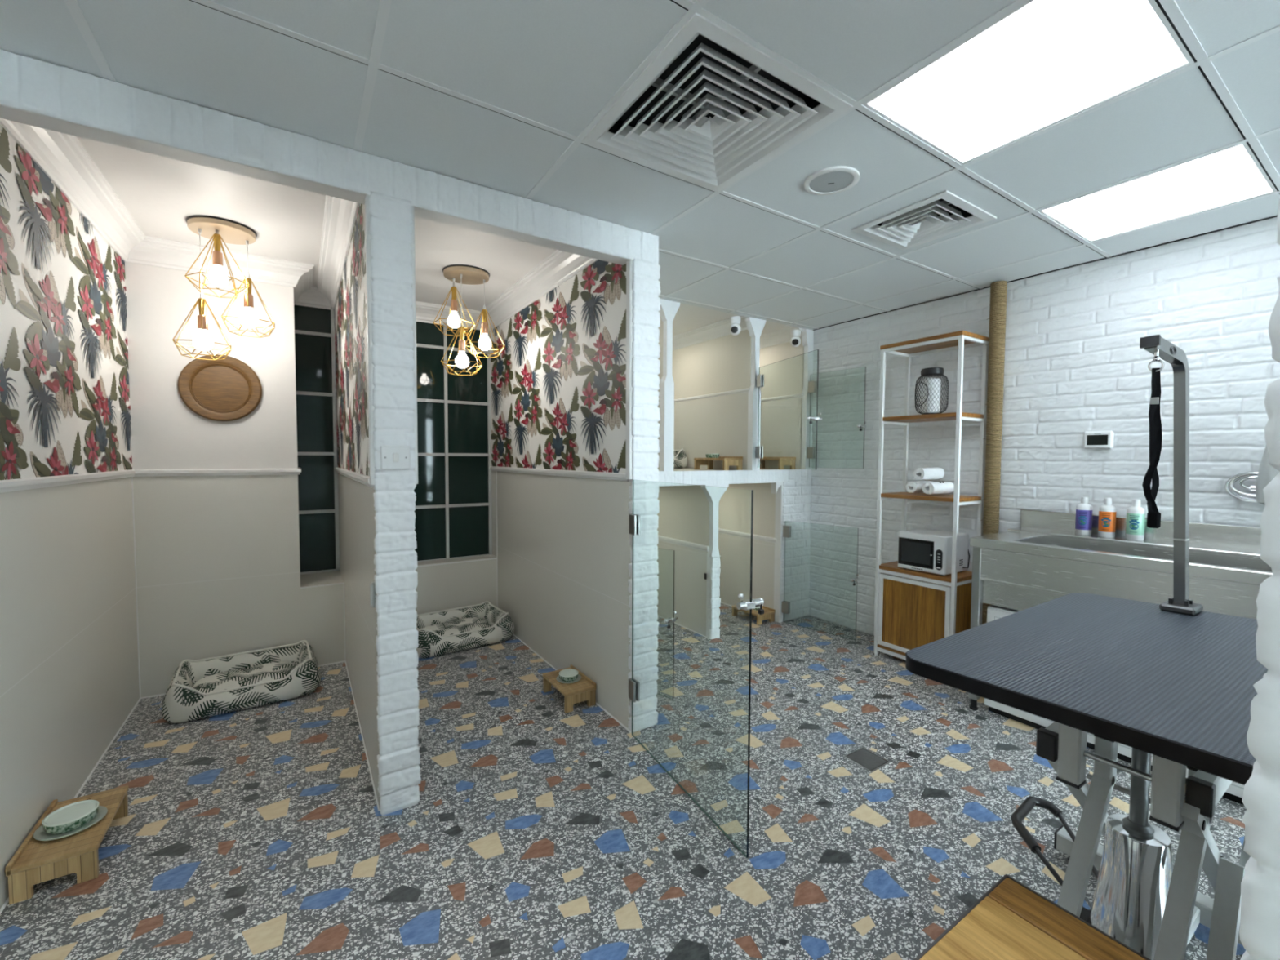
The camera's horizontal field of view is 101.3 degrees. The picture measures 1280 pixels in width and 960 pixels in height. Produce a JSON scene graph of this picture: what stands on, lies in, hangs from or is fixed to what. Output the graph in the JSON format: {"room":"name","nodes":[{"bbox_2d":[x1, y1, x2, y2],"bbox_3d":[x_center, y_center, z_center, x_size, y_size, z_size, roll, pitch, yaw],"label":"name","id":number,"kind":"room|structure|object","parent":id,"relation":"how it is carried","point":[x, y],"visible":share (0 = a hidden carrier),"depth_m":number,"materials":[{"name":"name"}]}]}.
{"room":"pet grooming salon","nodes":[
{"label":"pet grooming salon","id":0,"kind":"room"},
{"bbox_2d":[0,124,139,909],"bbox_3d":[-0.472,0.094,-0.719,0.105,2.470,9.300,-1,3,-33],"label":"wall","id":1,"kind":"structure","parent":0,"point":[69,663],"depth_m":1.90,"materials":[{"name":"beige paint"}]},
{"bbox_2d":[0,118,359,310],"bbox_3d":[-1.940,-1.174,2.475,0.963,0.120,2.050,-1,3,-33],"label":"trim","id":2,"kind":"structure","parent":1,"relation":"attached to","point":[62,157],"depth_m":2.52,"materials":[{"name":"white paint"}]},
{"bbox_2d":[124,262,497,697],"bbox_3d":[-1.962,-0.068,3.534,2.034,2.420,0.535,-1,3,-33],"label":"wall","id":3,"kind":"structure","parent":0,"point":[218,561],"depth_m":2.96,"materials":[{"name":"beige paint"}]},
{"bbox_2d":[177,354,262,421],"bbox_3d":[-2.337,-0.513,2.931,0.370,0.370,0.031,-1,3,-33],"label":"tray","id":4,"kind":"object","parent":3,"relation":"attached to","point":[227,389],"visible":0.98,"depth_m":2.92,"materials":[{"name":"wood"}]},
{"bbox_2d":[293,305,344,588],"bbox_3d":[-2.078,-0.279,3.393,0.232,1.867,0.442,-1,3,-33],"label":"window","id":5,"kind":"structure","parent":3,"relation":"in","point":[314,329],"depth_m":3.57,"materials":[{"name":"black glass"}]},
{"bbox_2d":[0,476,768,914],"bbox_3d":[-0.418,0.581,2.893,3.904,1.190,2.860,-1,3,-33],"label":"baseboard","id":6,"kind":"structure","parent":3,"relation":"attached to","point":[6,901],"depth_m":2.77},
{"bbox_2d":[413,321,496,567],"bbox_3d":[-1.557,-0.299,3.906,0.941,1.867,0.147,-1,3,-33],"label":"window","id":7,"kind":"structure","parent":3,"relation":"in","point":[453,489],"depth_m":4.05,"materials":[{"name":"black glass"}]},
{"bbox_2d":[0,48,658,265],"bbox_3d":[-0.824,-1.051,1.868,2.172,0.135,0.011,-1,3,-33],"label":"beam","id":8,"kind":"structure","parent":0,"point":[26,83],"depth_m":1.66,"materials":[{"name":"white paint"}]},
{"bbox_2d":[364,194,633,484],"bbox_3d":[-0.495,-0.498,2.135,1.094,1.010,0.034,-1,3,-33],"label":"trim","id":9,"kind":"structure","parent":8,"relation":"attached to","point":[629,274],"depth_m":1.90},
{"bbox_2d":[333,203,414,812],"bbox_3d":[-1.494,-0.036,2.829,0.135,2.420,2.228,-1,3,-33],"label":"wall","id":10,"kind":"structure","parent":0,"point":[357,513],"depth_m":2.41,"materials":[{"name":"beige paint"}]},
{"bbox_2d":[0,466,628,493],"bbox_3d":[-1.468,-0.032,2.774,2.034,0.036,2.130,-1,3,-33],"label":"trim","id":11,"kind":"structure","parent":10,"relation":"attached to","point":[20,484],"depth_m":2.73,"materials":[{"name":"white wood"}]},
{"bbox_2d":[369,582,375,607],"bbox_3d":[-0.968,0.416,1.902,0.018,0.090,0.020,-1,3,-33],"label":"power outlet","id":12,"kind":"object","parent":10,"relation":"attached to","point":[372,593],"visible":0.85,"depth_m":1.89,"materials":[{"name":"white plastic"}]},
{"bbox_2d":[368,191,660,815],"bbox_3d":[-0.430,0.100,2.192,1.227,2.210,0.046,-1,3,-33],"label":"wall","id":13,"kind":"structure","parent":0,"point":[395,561],"depth_m":1.91,"materials":[{"name":"white brick"}]},
{"bbox_2d":[380,444,410,469],"bbox_3d":[-0.869,-0.080,1.867,0.096,0.086,0.016,-1,3,-33],"label":"light switch","id":14,"kind":"object","parent":13,"relation":"attached to","point":[392,457],"visible":1,"depth_m":1.86,"materials":[{"name":"white plastic"}]},
{"bbox_2d":[490,259,631,728],"bbox_3d":[-0.591,-0.057,3.415,0.147,2.420,2.228,-1,3,-33],"label":"wall","id":15,"kind":"structure","parent":0,"point":[558,379],"depth_m":3.01,"materials":[{"name":"beige paint"}]},
{"bbox_2d":[415,249,598,330],"bbox_3d":[-1.032,-1.195,3.064,0.941,0.120,2.050,-1,3,-33],"label":"trim","id":16,"kind":"structure","parent":15,"relation":"attached to","point":[560,266],"depth_m":3.41,"materials":[{"name":"white paint"}]},
{"bbox_2d":[628,479,764,857],"bbox_3d":[0.167,0.612,2.067,0.103,1.196,0.871,-1,3,-27],"label":"door","id":17,"kind":"structure","parent":15,"relation":"in","point":[634,519],"depth_m":1.77,"materials":[{"name":"clear glass"}]},
{"bbox_2d":[0,602,1246,959],"bbox_3d":[1.292,1.311,0.600,4.551,0.060,9.500,-1,3,-33],"label":"floor","id":18,"kind":"structure","parent":0,"point":[536,830],"depth_m":1.87,"materials":[{"name":"stone"}]},
{"bbox_2d":[4,785,128,905],"bbox_3d":[-1.842,1.162,1.711,0.190,0.117,0.352,-1,3,-33],"label":"stand","id":19,"kind":"object","parent":18,"relation":"on","point":[35,861],"visible":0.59,"depth_m":1.60,"materials":[{"name":"brown wood"}]},
{"bbox_2d":[33,805,107,840],"bbox_3d":[-1.835,1.110,1.696,0.163,0.013,0.163,-1,3,-33],"label":"saucer","id":20,"kind":"object","parent":19,"relation":"on","point":[39,834],"visible":0.39,"depth_m":1.66,"materials":[{"name":"white ceramic"}]},
{"bbox_2d":[41,800,98,834],"bbox_3d":[-1.835,1.090,1.695,0.125,0.038,0.125,-1,3,-33],"label":"pet bowl","id":21,"kind":"object","parent":20,"relation":"on","point":[70,817],"visible":1,"depth_m":1.68,"materials":[{"name":"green ceramic"}]},
{"bbox_2d":[160,640,320,723],"bbox_3d":[-2.142,1.074,2.864,0.668,0.194,0.478,-1,3,-35],"label":"dog bed","id":22,"kind":"object","parent":18,"relation":"on","point":[202,688],"visible":1,"depth_m":2.79,"materials":[{"name":"fabric"}]},
{"bbox_2d":[191,662,297,693],"bbox_3d":[-2.142,1.094,2.864,0.520,0.093,0.330,-1,3,-35],"label":"cushion","id":23,"kind":"object","parent":22,"relation":"on","point":[228,675],"depth_m":2.86,"materials":[{"name":"fabric"}]},
{"bbox_2d":[416,600,514,657],"bbox_3d":[-1.288,1.041,3.715,0.696,0.194,0.488,-2,3,-38],"label":"dog bed","id":24,"kind":"object","parent":18,"relation":"on","point":[444,632],"visible":0.78,"depth_m":3.66,"materials":[{"name":"fabric"}]},
{"bbox_2d":[423,617,494,636],"bbox_3d":[-1.288,1.061,3.715,0.548,0.093,0.340,-2,3,-38],"label":"cushion","id":25,"kind":"object","parent":24,"relation":"on","point":[443,626],"depth_m":3.72,"materials":[{"name":"fabric"}]},
{"bbox_2d":[542,664,596,713],"bbox_3d":[-0.385,1.122,2.837,0.180,0.114,0.300,-1,3,-33],"label":"stand","id":26,"kind":"object","parent":18,"relation":"on","point":[584,689],"visible":0.69,"depth_m":2.75,"materials":[{"name":"brown wood"}]},
{"bbox_2d":[555,674,581,683],"bbox_3d":[-0.385,1.071,2.835,0.134,0.011,0.134,-1,3,-33],"label":"saucer","id":27,"kind":"object","parent":26,"relation":"on","point":[579,677],"visible":0.48,"depth_m":2.80,"materials":[{"name":"white ceramic"}]},
{"bbox_2d":[559,668,578,681],"bbox_3d":[-0.385,1.055,2.834,0.105,0.032,0.105,-1,3,-33],"label":"pet bowl","id":28,"kind":"object","parent":27,"relation":"on","point":[570,674],"visible":1,"depth_m":2.81,"materials":[{"name":"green ceramic"}]},
{"bbox_2d":[731,604,775,625],"bbox_3d":[0.916,1.076,4.258,0.190,0.097,0.300,-1,3,-33],"label":"stand","id":29,"kind":"object","parent":18,"relation":"on","point":[769,613],"visible":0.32,"depth_m":4.17,"materials":[{"name":"brown wood"}]},
{"bbox_2d":[843,746,890,772],"bbox_3d":[0.982,1.208,2.272,0.136,0.002,0.136,-1,3,-33],"label":"floor drain","id":30,"kind":"object","parent":18,"relation":"on","point":[864,757],"visible":1,"depth_m":2.27,"materials":[{"name":"silver metal"}]},
{"bbox_2d":[873,330,989,660],"bbox_3d":[1.818,0.152,3.316,0.321,2.030,0.508,-1,3,-33],"label":"shelving unit","id":31,"kind":"object","parent":18,"relation":"on","point":[914,608],"visible":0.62,"depth_m":3.23,"materials":[{"name":"white metal"}]},
{"bbox_2d":[906,480,935,493],"bbox_3d":[1.800,0.042,3.354,0.241,0.074,0.083,-1,3,-33],"label":"rolled towel","id":32,"kind":"object","parent":31,"relation":"on","point":[911,486],"visible":0.62,"depth_m":3.29,"materials":[{"name":"white fabric"}]},
{"bbox_2d":[913,467,944,479],"bbox_3d":[1.824,-0.041,3.313,0.241,0.076,0.076,-1,3,-33],"label":"rolled towel","id":33,"kind":"object","parent":32,"relation":"on","point":[920,473],"visible":1,"depth_m":3.27,"materials":[{"name":"white fabric"}]},
{"bbox_2d":[915,367,948,414],"bbox_3d":[1.817,-0.547,3.272,0.183,0.292,0.182,-1,3,-33],"label":"lantern","id":34,"kind":"object","parent":31,"relation":"on","point":[931,402],"visible":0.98,"depth_m":3.23,"materials":[{"name":"black plastic"}]},
{"bbox_2d":[897,528,969,576],"bbox_3d":[1.838,0.447,3.286,0.298,0.238,0.307,-1,3,-33],"label":"microwave","id":35,"kind":"object","parent":31,"relation":"on","point":[922,549],"visible":0.99,"depth_m":3.21,"materials":[{"name":"white plastic"}]},
{"bbox_2d":[922,480,954,493],"bbox_3d":[1.855,0.046,3.260,0.251,0.080,0.082,-1,3,-33],"label":"rolled towel","id":36,"kind":"object","parent":31,"relation":"on","point":[937,487],"visible":1,"depth_m":3.21,"materials":[{"name":"white fabric"}]},
{"bbox_2d":[980,280,1007,624],"bbox_3d":[2.086,0.011,3.121,0.098,2.331,0.094,2,3,30],"label":"pole","id":37,"kind":"object","parent":18,"relation":"on","point":[998,290],"visible":0.71,"depth_m":3.08,"materials":[{"name":"fabric"}]},
{"bbox_2d":[914,874,1150,959],"bbox_3d":[0.478,1.024,0.670,0.770,0.500,0.349,-1,3,-33],"label":"wooden tabletop","id":38,"kind":"object","parent":18,"relation":"on","point":[1011,921],"visible":1,"depth_m":0.88,"materials":[{"name":"brown wood"}]},
{"bbox_2d":[905,592,1267,959],"bbox_3d":[1.176,0.812,1.206,0.998,0.886,0.727,-1,3,-33],"label":"table","id":39,"kind":"object","parent":18,"relation":"on","point":[1178,689],"visible":0.9,"depth_m":1.15,"materials":[{"name":"grey rubber"}]},
{"bbox_2d":[1139,334,1203,615],"bbox_3d":[1.427,0.051,1.406,0.319,0.839,0.075,-1,3,-30],"label":"grooming arm","id":40,"kind":"object","parent":39,"relation":"on","point":[1180,603],"visible":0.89,"depth_m":1.46,"materials":[{"name":"silver metal"}]},
{"bbox_2d":[1142,351,1164,528],"bbox_3d":[1.333,-0.106,1.361,0.024,0.462,0.036,-1,3,-33],"label":"grooming noose","id":41,"kind":"object","parent":40,"relation":"hanging from","point":[1153,516],"visible":0.99,"depth_m":1.36,"materials":[{"name":"black fabric"}]},
{"bbox_2d":[984,604,1244,804],"bbox_3d":[2.292,0.937,2.336,0.491,0.548,1.172,-1,3,-33],"label":"storage cabinet","id":42,"kind":"object","parent":18,"relation":"on","point":[1234,793],"visible":0.18,"depth_m":2.53,"materials":[{"name":"white metal"}]},
{"bbox_2d":[968,509,1272,710],"bbox_3d":[2.296,0.705,2.362,0.603,1.010,1.260,-1,3,-33],"label":"sink","id":43,"kind":"object","parent":18,"relation":"on","point":[1040,561],"visible":0.72,"depth_m":2.39,"materials":[{"name":"silver metal"}]},
{"bbox_2d":[1075,496,1092,535],"bbox_3d":[2.300,0.185,2.720,0.067,0.196,0.066,-1,3,-33],"label":"shampoo bottle","id":44,"kind":"object","parent":43,"relation":"on","point":[1083,522],"visible":1,"depth_m":2.70,"materials":[{"name":"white plastic"}]},
{"bbox_2d":[1097,497,1116,537],"bbox_3d":[2.351,0.189,2.641,0.067,0.196,0.066,-1,3,-33],"label":"shampoo bottle","id":45,"kind":"object","parent":43,"relation":"on","point":[1107,513],"visible":1,"depth_m":2.62,"materials":[{"name":"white plastic"}]},
{"bbox_2d":[1125,499,1145,540],"bbox_3d":[2.409,0.193,2.552,0.067,0.196,0.066,-1,3,-33],"label":"shampoo bottle","id":46,"kind":"object","parent":43,"relation":"on","point":[1135,514],"visible":1,"depth_m":2.53,"materials":[{"name":"white plastic"}]},
{"bbox_2d":[1129,515,1138,532],"bbox_3d":[2.384,0.212,2.534,0.005,0.081,0.034,-2,3,-37],"label":"print","id":47,"kind":"object","parent":46,"relation":"attached to","point":[1134,519],"depth_m":2.53,"materials":[{"name":"teal paper"}]},
{"bbox_2d":[1015,536,1271,571],"bbox_3d":[2.268,0.429,2.272,0.370,0.216,1.030,-1,3,-33],"label":"basin","id":48,"kind":"object","parent":43,"relation":"in","point":[1215,557],"depth_m":2.44,"materials":[{"name":"silver metal"}]},
{"bbox_2d":[0,0,1279,336],"bbox_3d":[1.357,-1.117,0.412,4.451,0.141,9.500,-1,3,-33],"label":"ceiling","id":49,"kind":"structure","parent":0,"point":[503,95],"depth_m":1.67,"materials":[{"name":"paint"}]},
{"bbox_2d":[172,214,275,360],"bbox_3d":[-2.042,-0.918,2.593,0.290,0.643,0.424,2,3,40],"label":"pendant lamp","id":50,"kind":"object","parent":49,"relation":"hanging from","point":[220,230],"visible":1,"depth_m":2.54,"materials":[{"name":"gold metal"}]},
{"bbox_2d":[197,315,208,330],"bbox_3d":[-2.115,-0.761,2.539,0.040,0.069,0.040,2,3,40],"label":"socket","id":51,"kind":"object","parent":50,"relation":"attached to","point":[205,324],"depth_m":2.53,"materials":[{"name":"gold metal"}]},
{"bbox_2d":[212,250,222,266],"bbox_3d":[-2.045,-1.072,2.542,0.040,0.069,0.040,2,3,40],"label":"socket","id":52,"kind":"object","parent":50,"relation":"attached to","point":[217,256],"depth_m":2.53,"materials":[{"name":"wood"}]},
{"bbox_2d":[244,293,253,308],"bbox_3d":[-1.990,-0.910,2.670,0.040,0.069,0.040,2,3,40],"label":"socket","id":53,"kind":"object","parent":50,"relation":"attached to","point":[251,305],"depth_m":2.66,"materials":[{"name":"gold metal"}]},
{"bbox_2d":[433,264,505,375],"bbox_3d":[-1.047,-0.952,3.222,0.379,0.620,0.325,-1,3,-35],"label":"pendant lamp","id":54,"kind":"object","parent":49,"relation":"hanging from","point":[459,273],"visible":1,"depth_m":3.18,"materials":[{"name":"gold metal"}]},
{"bbox_2d":[450,299,457,311],"bbox_3d":[-1.134,-1.062,3.203,0.040,0.069,0.040,2,3,40],"label":"socket","id":55,"kind":"object","parent":54,"relation":"attached to","point":[453,302],"depth_m":3.19,"materials":[{"name":"wood"}]},
{"bbox_2d":[458,339,465,351],"bbox_3d":[-1.068,-0.805,3.148,0.040,0.069,0.040,2,3,40],"label":"socket","id":56,"kind":"object","parent":54,"relation":"attached to","point":[462,342],"depth_m":3.13,"materials":[{"name":"gold metal"}]},
{"bbox_2d":[481,322,488,333],"bbox_3d":[-0.959,-0.935,3.238,0.040,0.069,0.040,2,3,40],"label":"socket","id":57,"kind":"object","parent":54,"relation":"attached to","point":[484,325],"depth_m":3.22,"materials":[{"name":"gold metal"}]},
{"bbox_2d":[581,12,853,191],"bbox_3d":[0.217,-1.146,1.628,0.592,0.097,0.592,-1,3,-33],"label":"ceiling vent","id":58,"kind":"object","parent":49,"relation":"in","point":[712,108],"visible":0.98,"depth_m":1.60,"materials":[{"name":"white metal"}]},
{"bbox_2d":[728,315,741,335],"bbox_3d":[0.695,-1.122,3.836,0.084,0.127,0.084,-1,3,-33],"label":"security camera","id":59,"kind":"object","parent":49,"relation":"attached to","point":[735,329],"visible":1,"depth_m":3.80,"materials":[{"name":"white plastic"}]},
{"bbox_2d":[790,329,800,346],"bbox_3d":[1.240,-1.125,4.189,0.084,0.127,0.084,-1,3,-33],"label":"security camera","id":60,"kind":"object","parent":49,"relation":"attached to","point":[795,340],"visible":1,"depth_m":4.16,"materials":[{"name":"white plastic"}]},
{"bbox_2d":[804,165,859,195],"bbox_3d":[0.715,-1.114,1.962,0.196,0.012,0.196,-1,3,-33],"label":"ceiling speaker","id":61,"kind":"object","parent":49,"relation":"attached to","point":[830,180],"visible":1,"depth_m":1.95,"materials":[{"name":"white paint"}]},
{"bbox_2d":[808,171,853,192],"bbox_3d":[0.715,-1.115,1.962,0.158,0.011,0.158,-1,3,-33],"label":"grille","id":62,"kind":"object","parent":61,"relation":"attached to","point":[823,181],"depth_m":1.96,"materials":[{"name":"white plastic"}]},
{"bbox_2d":[851,190,996,250],"bbox_3d":[1.244,-1.171,2.311,0.414,0.097,0.414,-1,3,-33],"label":"ceiling vent","id":63,"kind":"object","parent":49,"relation":"in","point":[942,214],"visible":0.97,"depth_m":2.31,"materials":[{"name":"white metal"}]},
{"bbox_2d":[862,0,1194,164],"bbox_3d":[1.049,-1.100,1.454,0.580,0.010,0.580,-1,3,-33],"label":"recessed light","id":64,"kind":"object","parent":49,"relation":"in","point":[1043,64],"visible":1,"depth_m":1.41,"materials":[{"name":"white plastic"}]},
{"bbox_2d":[1038,142,1277,242],"bbox_3d":[2.061,-1.124,2.110,0.580,0.010,0.580,-1,3,-33],"label":"recessed light","id":65,"kind":"object","parent":49,"relation":"in","point":[1233,175],"visible":0.94,"depth_m":2.07,"materials":[{"name":"white plastic"}]},
{"bbox_2d":[656,298,813,639],"bbox_3d":[0.213,-0.092,4.299,2.185,2.420,1.337,-1,3,-33],"label":"wall","id":66,"kind":"structure","parent":0,"point":[715,424],"depth_m":4.23,"materials":[{"name":"beige paint"}]},
{"bbox_2d":[657,547,677,699],"bbox_3d":[-0.081,0.767,2.996,0.662,0.805,0.103,2,3,39],"label":"door","id":67,"kind":"structure","parent":66,"relation":"in","point":[672,619],"depth_m":2.80,"materials":[{"name":"clear glass"}]},
{"bbox_2d":[673,448,687,468],"bbox_3d":[0.101,-0.189,4.519,0.578,0.176,0.398,-2,3,-37],"label":"dog bed","id":68,"kind":"object","parent":66,"relation":"on","point":[680,460],"visible":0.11,"depth_m":4.48,"materials":[{"name":"fabric"}]},
{"bbox_2d":[693,456,742,470],"bbox_3d":[0.606,-0.132,4.091,0.190,0.104,0.360,-1,3,-33],"label":"stand","id":69,"kind":"object","parent":66,"relation":"on","point":[737,461],"visible":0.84,"depth_m":3.99,"materials":[{"name":"brown wood"}]},
{"bbox_2d":[705,453,719,457],"bbox_3d":[0.569,-0.190,4.118,0.109,0.033,0.109,-1,3,-33],"label":"pet bowl","id":70,"kind":"object","parent":69,"relation":"on","point":[708,455],"visible":1,"depth_m":4.07,"materials":[{"name":"green ceramic"}]},
{"bbox_2d":[657,311,804,551],"bbox_3d":[0.161,-0.374,4.227,2.010,1.740,1.180,-1,3,-33],"label":"trim","id":71,"kind":"structure","parent":66,"relation":"attached to","point":[718,329],"depth_m":4.34,"materials":[{"name":"white paint"}]},
{"bbox_2d":[657,469,811,486],"bbox_3d":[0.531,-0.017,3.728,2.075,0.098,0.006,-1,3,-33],"label":"shelf","id":72,"kind":"object","parent":66,"relation":"attached to","point":[685,476],"visible":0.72,"depth_m":3.81,"materials":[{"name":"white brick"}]},
{"bbox_2d":[760,456,795,469],"bbox_3d":[1.105,-0.144,4.415,0.190,0.104,0.360,-1,3,-33],"label":"stand","id":73,"kind":"object","parent":66,"relation":"on","point":[783,461],"visible":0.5,"depth_m":4.29,"materials":[{"name":"brown wood"}]},
{"bbox_2d":[755,349,822,470],"bbox_3d":[0.978,-0.449,3.587,0.103,0.743,0.712,-1,3,-18],"label":"door","id":74,"kind":"structure","parent":66,"relation":"in","point":[760,378],"depth_m":3.85,"materials":[{"name":"clear glass"}]},
{"bbox_2d":[781,480,811,622],"bbox_3d":[1.263,0.568,4.252,0.369,1.115,0.050,-1,3,-33],"label":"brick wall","id":75,"kind":"structure","parent":0,"point":[797,495],"depth_m":4.23,"materials":[{"name":"white brick"}]},
{"bbox_2d":[771,481,784,622],"bbox_3d":[1.075,0.569,4.146,0.090,1.120,0.062,-1,3,-33],"label":"door frame","id":76,"kind":"structure","parent":75,"relation":"attached to","point":[776,487],"depth_m":4.15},
{"bbox_2d":[782,520,859,639],"bbox_3d":[1.328,0.732,3.932,0.103,0.806,0.597,-2,3,-45],"label":"door","id":77,"kind":"structure","parent":75,"relation":"in","point":[786,529],"depth_m":4.10,"materials":[{"name":"clear glass"}]},
{"bbox_2d":[808,217,1279,635],"bbox_3d":[2.317,0.020,2.882,0.012,2.335,3.450,-1,3,-33],"label":"brick wall","id":78,"kind":"structure","parent":0,"point":[1075,363],"depth_m":2.88,"materials":[{"name":"white brick"}]},
{"bbox_2d":[806,366,866,468],"bbox_3d":[1.492,-0.465,4.032,0.103,0.745,0.496,-2,3,-36],"label":"door","id":79,"kind":"structure","parent":78,"relation":"in","point":[811,384],"depth_m":4.19,"materials":[{"name":"clear glass"}]},
{"bbox_2d":[1083,430,1114,448],"bbox_3d":[2.385,-0.208,2.734,0.024,0.094,0.124,-1,3,-33],"label":"thermostat","id":80,"kind":"object","parent":78,"relation":"attached to","point":[1091,439],"visible":1,"depth_m":2.72,"materials":[{"name":"white plastic"}]},
{"bbox_2d":[1020,509,1261,550],"bbox_3d":[2.541,0.251,2.501,0.022,0.112,1.260,-1,3,-33],"label":"backsplash","id":81,"kind":"structure","parent":78,"relation":"attached to","point":[1245,537],"depth_m":2.51,"materials":[{"name":"silver metal"}]},
{"bbox_2d":[1249,444,1279,504],"bbox_3d":[2.678,-0.058,2.214,0.096,0.330,0.128,-1,3,-33],"label":"shower mixer","id":82,"kind":"object","parent":78,"relation":"attached to","point":[1266,473],"visible":0.48,"depth_m":2.22,"materials":[{"name":"grey metal"}]},
{"bbox_2d":[1225,471,1257,502],"bbox_3d":[2.655,0.030,2.267,0.054,0.132,0.176,-1,3,-33],"label":"shower hose","id":83,"kind":"object","parent":82,"relation":"attached to","point":[1242,477],"visible":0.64,"depth_m":2.29,"materials":[{"name":"silver metal"}]},
{"bbox_2d":[1239,194,1279,959],"bbox_3d":[0.821,0.130,0.149,0.382,2.335,0.804,-1,3,-33],"label":"wall","id":84,"kind":"structure","parent":0,"point":[1260,921],"depth_m":0.38,"materials":[{"name":"white brick"}]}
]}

